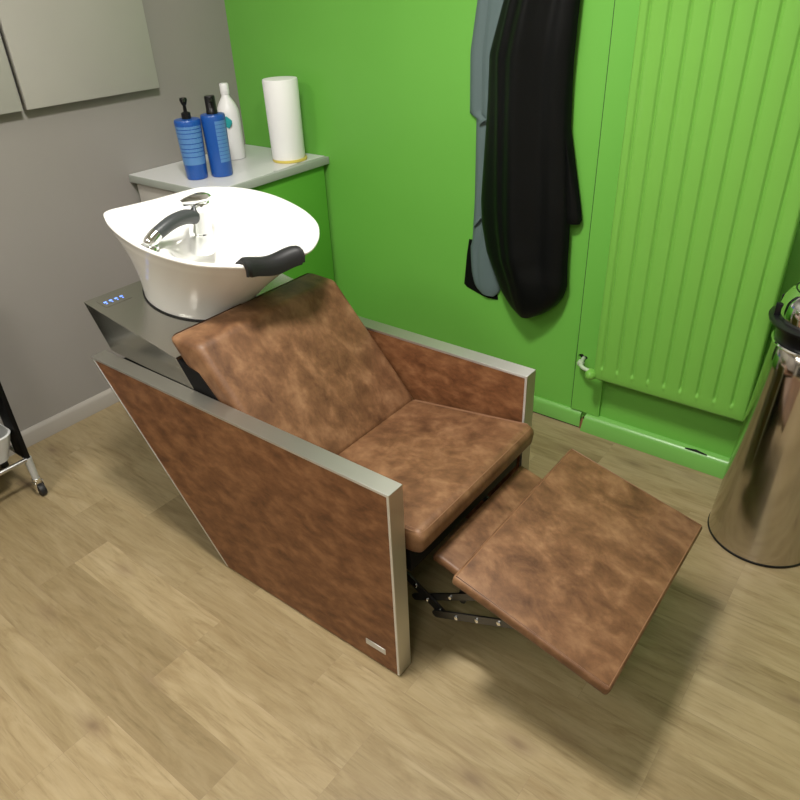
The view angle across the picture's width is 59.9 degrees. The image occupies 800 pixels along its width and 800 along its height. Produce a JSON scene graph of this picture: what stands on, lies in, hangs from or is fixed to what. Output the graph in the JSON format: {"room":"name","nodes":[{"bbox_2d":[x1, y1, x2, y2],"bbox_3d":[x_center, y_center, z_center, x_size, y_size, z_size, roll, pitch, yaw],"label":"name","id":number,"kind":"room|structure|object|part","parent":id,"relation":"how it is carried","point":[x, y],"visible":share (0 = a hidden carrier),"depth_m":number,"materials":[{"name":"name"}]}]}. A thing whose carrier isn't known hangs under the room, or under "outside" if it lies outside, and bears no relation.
{"room":"salon","nodes":[
{"label":"salon","id":0,"kind":"room"},
{"bbox_2d":[0,0,245,430],"bbox_3d":[-2.153,-0.513,1.448,0.100,2.600,4.600,20,39,32],"label":"wall","id":1,"kind":"structure","parent":0,"point":[63,166],"depth_m":2.68,"materials":[{"name":"grey paint"}]},
{"bbox_2d":[0,36,22,114],"bbox_3d":[-1.536,-1.133,1.891,0.042,0.765,0.781,20,39,32],"label":"wall panel","id":2,"kind":"object","parent":1,"relation":"attached to","point":[10,102],"visible":1,"depth_m":2.28,"materials":[{"name":"grey"}]},
{"bbox_2d":[9,388,118,456],"bbox_3d":[-2.242,0.712,1.883,0.018,0.068,3.990,20,39,32],"label":"baseboard","id":3,"kind":"structure","parent":1,"relation":"attached to","point":[50,426],"depth_m":2.84,"materials":[{"name":"grey paint"}]},
{"bbox_2d":[0,0,158,109],"bbox_3d":[-1.128,-1.429,2.336,0.042,0.765,0.535,20,39,32],"label":"wall panel","id":4,"kind":"object","parent":1,"relation":"attached to","point":[59,52],"visible":1,"depth_m":2.42,"materials":[{"name":"grey"}]},
{"bbox_2d":[0,401,799,799],"bbox_3d":[-0.395,1.244,1.004,4.200,0.050,4.600,20,39,32],"label":"floor","id":5,"kind":"structure","parent":0,"point":[136,663],"depth_m":1.78,"materials":[{"name":"brown wood"}]},
{"bbox_2d":[0,382,47,495],"bbox_3d":[-1.524,0.044,2.211,0.330,0.800,0.436,20,39,32],"label":"trolley","id":6,"kind":"object","parent":5,"relation":"on","point":[10,431],"visible":1,"depth_m":2.36,"materials":[{"name":"black metal"}]},
{"bbox_2d":[0,423,9,463],"bbox_3d":[-1.515,0.195,2.305,0.278,0.103,0.382,20,39,32],"label":"tray","id":7,"kind":"object","parent":6,"relation":"on","point":[4,429],"depth_m":2.35,"materials":[{"name":"grey plastic"}]},
{"bbox_3d":[-1.521,0.252,2.347,0.294,0.015,0.420,20,39,32],"label":"rail","id":8,"kind":"part","parent":6,"relation":"part of","materials":[{"name":"silver metal"}]},
{"bbox_3d":[-1.289,0.238,2.430,0.030,0.090,0.028,20,39,32],"label":"leg","id":9,"kind":"part","parent":6,"relation":"part of","materials":[{"name":"silver metal"}]},
{"bbox_2d":[129,144,334,281],"bbox_3d":[-0.674,-0.570,3.047,0.511,0.892,0.635,20,39,32],"label":"base cabinet","id":10,"kind":"object","parent":5,"relation":"on","point":[302,184],"visible":0.33,"depth_m":2.81,"materials":[{"name":"green paint"}]},
{"bbox_3d":[-0.841,-0.463,2.855,0.471,0.786,0.017,20,39,32],"label":"door","id":11,"kind":"part","parent":10,"relation":"part of","materials":[{"name":"grey laminate"}]},
{"bbox_2d":[129,156,328,192],"bbox_3d":[-0.685,-0.939,2.826,0.511,0.028,0.617,20,39,32],"label":"countertop","id":12,"kind":"structure","parent":10,"relation":"on","point":[300,167],"depth_m":2.70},
{"bbox_2d":[174,97,207,179],"bbox_3d":[-0.779,-0.972,2.585,0.096,0.286,0.096,20,39,32],"label":"pump bottle","id":13,"kind":"object","parent":12,"relation":"on","point":[188,129],"visible":1,"depth_m":2.56,"materials":[{"name":"blue plastic"}]},
{"bbox_2d":[175,125,205,165],"bbox_3d":[-0.773,-0.940,2.570,0.092,0.136,0.036,-8,32,-8],"label":"print","id":14,"kind":"object","parent":13,"relation":"attached to","point":[190,137],"depth_m":2.56,"materials":[{"name":"blue paper"}]},
{"bbox_2d":[200,95,232,176],"bbox_3d":[-0.691,-0.990,2.609,0.091,0.285,0.090,20,39,32],"label":"pump bottle","id":15,"kind":"object","parent":12,"relation":"on","point":[213,122],"visible":1,"depth_m":2.58,"materials":[{"name":"blue plastic"}]},
{"bbox_2d":[214,120,230,162],"bbox_3d":[-0.660,-0.965,2.594,0.010,0.146,0.048,23,40,35],"label":"print","id":16,"kind":"object","parent":15,"relation":"attached to","point":[222,154],"depth_m":2.59,"materials":[{"name":"blue paper"}]},
{"bbox_2d":[217,83,245,159],"bbox_3d":[-0.696,-1.140,2.845,0.096,0.291,0.090,20,39,32],"label":"plastic bottle","id":17,"kind":"object","parent":12,"relation":"on","point":[226,104],"visible":0.85,"depth_m":2.82,"materials":[{"name":"white plastic"}]},
{"bbox_2d":[262,76,306,163],"bbox_3d":[-0.459,-1.120,2.779,0.144,0.308,0.142,20,39,32],"label":"paper towel roll","id":18,"kind":"object","parent":12,"relation":"on","point":[281,93],"visible":1,"depth_m":2.73,"materials":[{"name":"white paper"}]},
{"bbox_2d":[84,186,701,694],"bbox_3d":[-0.090,0.030,1.902,1.686,1.037,0.653,20,39,32],"label":"chair","id":19,"kind":"object","parent":5,"relation":"on","point":[323,450],"visible":1,"depth_m":1.84,"materials":[{"name":"leather"}]},
{"bbox_3d":[-0.853,-0.300,2.075,0.048,0.008,0.088,20,39,32],"label":"control panel","id":20,"kind":"part","parent":19,"relation":"part of","materials":[{"name":"silver metal"}]},
{"bbox_2d":[140,192,214,255],"bbox_3d":[-0.618,-0.459,1.910,0.101,0.174,0.258,20,39,32],"label":"tap","id":21,"kind":"object","parent":19,"relation":"on","point":[185,232],"depth_m":1.92,"materials":[{"name":"silver metal"}]},
{"bbox_3d":[-0.343,-0.100,2.048,0.221,0.224,0.546,20,39,32],"label":"frame","id":22,"kind":"part","parent":19,"relation":"part of","materials":[{"name":"black metal"}]},
{"bbox_2d":[103,186,319,320],"bbox_3d":[-0.516,-0.406,2.018,0.629,0.314,0.508,20,39,32],"label":"basin","id":23,"kind":"object","parent":19,"relation":"in","point":[224,257],"depth_m":1.98,"materials":[{"name":"white ceramic"}]},
{"bbox_3d":[-0.443,0.281,1.939,1.112,0.588,0.048,20,39,32],"label":"panel","id":24,"kind":"part","parent":19,"relation":"part of","materials":[{"name":"leather"}]},
{"bbox_3d":[-0.445,0.278,1.939,1.128,0.594,0.049,20,39,32],"label":"steel trim","id":25,"kind":"part","parent":19,"relation":"part of","materials":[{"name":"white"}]},
{"bbox_3d":[-0.285,-0.075,2.012,0.410,0.373,0.540,20,39,32],"label":"backrest","id":26,"kind":"part","parent":19,"relation":"part of","materials":[{"name":"leather"}]},
{"bbox_2d":[338,400,533,551],"bbox_3d":[0.036,0.172,1.883,0.450,0.119,0.534,20,39,32],"label":"seat cushion","id":27,"kind":"object","parent":19,"relation":"on","point":[445,455],"depth_m":1.87,"materials":[{"name":"leather"}]},
{"bbox_3d":[-0.078,0.016,2.337,1.112,0.588,0.048,20,39,32],"label":"panel","id":28,"kind":"part","parent":19,"relation":"part of","materials":[{"name":"leather"}]},
{"bbox_3d":[-0.080,0.013,2.337,1.128,0.594,0.049,20,39,32],"label":"steel trim","id":29,"kind":"part","parent":19,"relation":"part of","materials":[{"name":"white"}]},
{"bbox_3d":[0.094,0.236,1.872,0.218,0.077,0.510,20,39,32],"label":"seat frame","id":30,"kind":"part","parent":19,"relation":"part of","materials":[{"name":"brown leather"}]},
{"bbox_2d":[707,282,799,567],"bbox_3d":[1.108,0.064,1.953,0.304,0.833,0.304,20,39,32],"label":"waste bin","id":31,"kind":"object","parent":5,"relation":"on","point":[754,516],"visible":1,"depth_m":1.94,"materials":[{"name":"silver metal"}]},
{"bbox_3d":[1.094,-0.247,1.760,0.226,0.099,0.226,20,39,32],"label":"lid","id":32,"kind":"part","parent":31,"relation":"part of","materials":[{"name":"silver metal"}]},
{"bbox_2d":[224,0,799,457],"bbox_3d":[0.999,-0.498,2.118,4.400,1.620,0.100,20,39,32],"label":"wall","id":33,"kind":"structure","parent":0,"point":[384,85],"depth_m":2.66,"materials":[{"name":"green paint"}]},
{"bbox_2d":[533,411,577,426],"bbox_3d":[0.221,-0.076,3.026,1.208,0.006,0.012,20,39,32],"label":"trim","id":34,"kind":"structure","parent":33,"relation":"attached to","point":[533,411],"depth_m":2.76,"materials":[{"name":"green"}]},
{"bbox_2d":[571,0,614,404],"bbox_3d":[0.631,-0.626,2.278,0.002,1.542,0.001,20,39,32],"label":"trim","id":35,"kind":"structure","parent":33,"relation":"attached to","point":[614,0],"depth_m":2.24,"materials":[{"name":"green paint"}]},
{"bbox_2d":[570,0,639,416],"bbox_3d":[0.678,-0.611,2.253,0.114,1.545,0.012,20,39,32],"label":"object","id":36,"kind":"structure","parent":33,"relation":"attached to","point":[587,394],"depth_m":2.23,"materials":[{"name":"green paint"}]},
{"bbox_2d":[533,395,729,478],"bbox_3d":[1.196,0.263,2.345,3.680,0.074,0.030,20,39,32],"label":"baseboard","id":37,"kind":"structure","parent":33,"relation":"attached to","point":[713,464],"depth_m":2.55,"materials":[{"name":"green paint"}]},
{"bbox_2d":[577,0,799,421],"bbox_3d":[0.851,-0.545,2.060,0.593,1.227,0.114,20,39,32],"label":"radiator","id":38,"kind":"object","parent":33,"relation":"attached to","point":[706,217],"visible":0.99,"depth_m":1.98,"materials":[{"name":"green metal"}]},
{"bbox_2d":[685,447,706,455],"bbox_3d":[1.037,0.177,2.431,0.075,0.003,0.014,20,39,32],"label":"trim","id":39,"kind":"structure","parent":33,"relation":"attached to","point":[695,450],"depth_m":2.43,"materials":[{"name":"black"}]},
{"bbox_3d":[0.372,-1.389,1.977,0.330,0.070,0.065,20,39,32],"label":"rail","id":40,"kind":"object","parent":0,"visible":0},
{"bbox_2d":[464,0,503,299],"bbox_3d":[0.311,-0.903,2.368,0.236,1.213,0.048,20,39,32],"label":"garment","id":41,"kind":"object","parent":40,"relation":"hanging from","point":[480,277],"visible":0.46,"depth_m":2.38,"materials":[{"name":"grey fabric"}]},
{"bbox_2d":[481,0,581,317],"bbox_3d":[0.410,-0.830,2.247,0.382,1.214,0.114,20,39,32],"label":"cape","id":42,"kind":"object","parent":40,"relation":"hanging from","point":[530,197],"visible":1,"depth_m":2.25,"materials":[{"name":"black fabric"}]}
]}

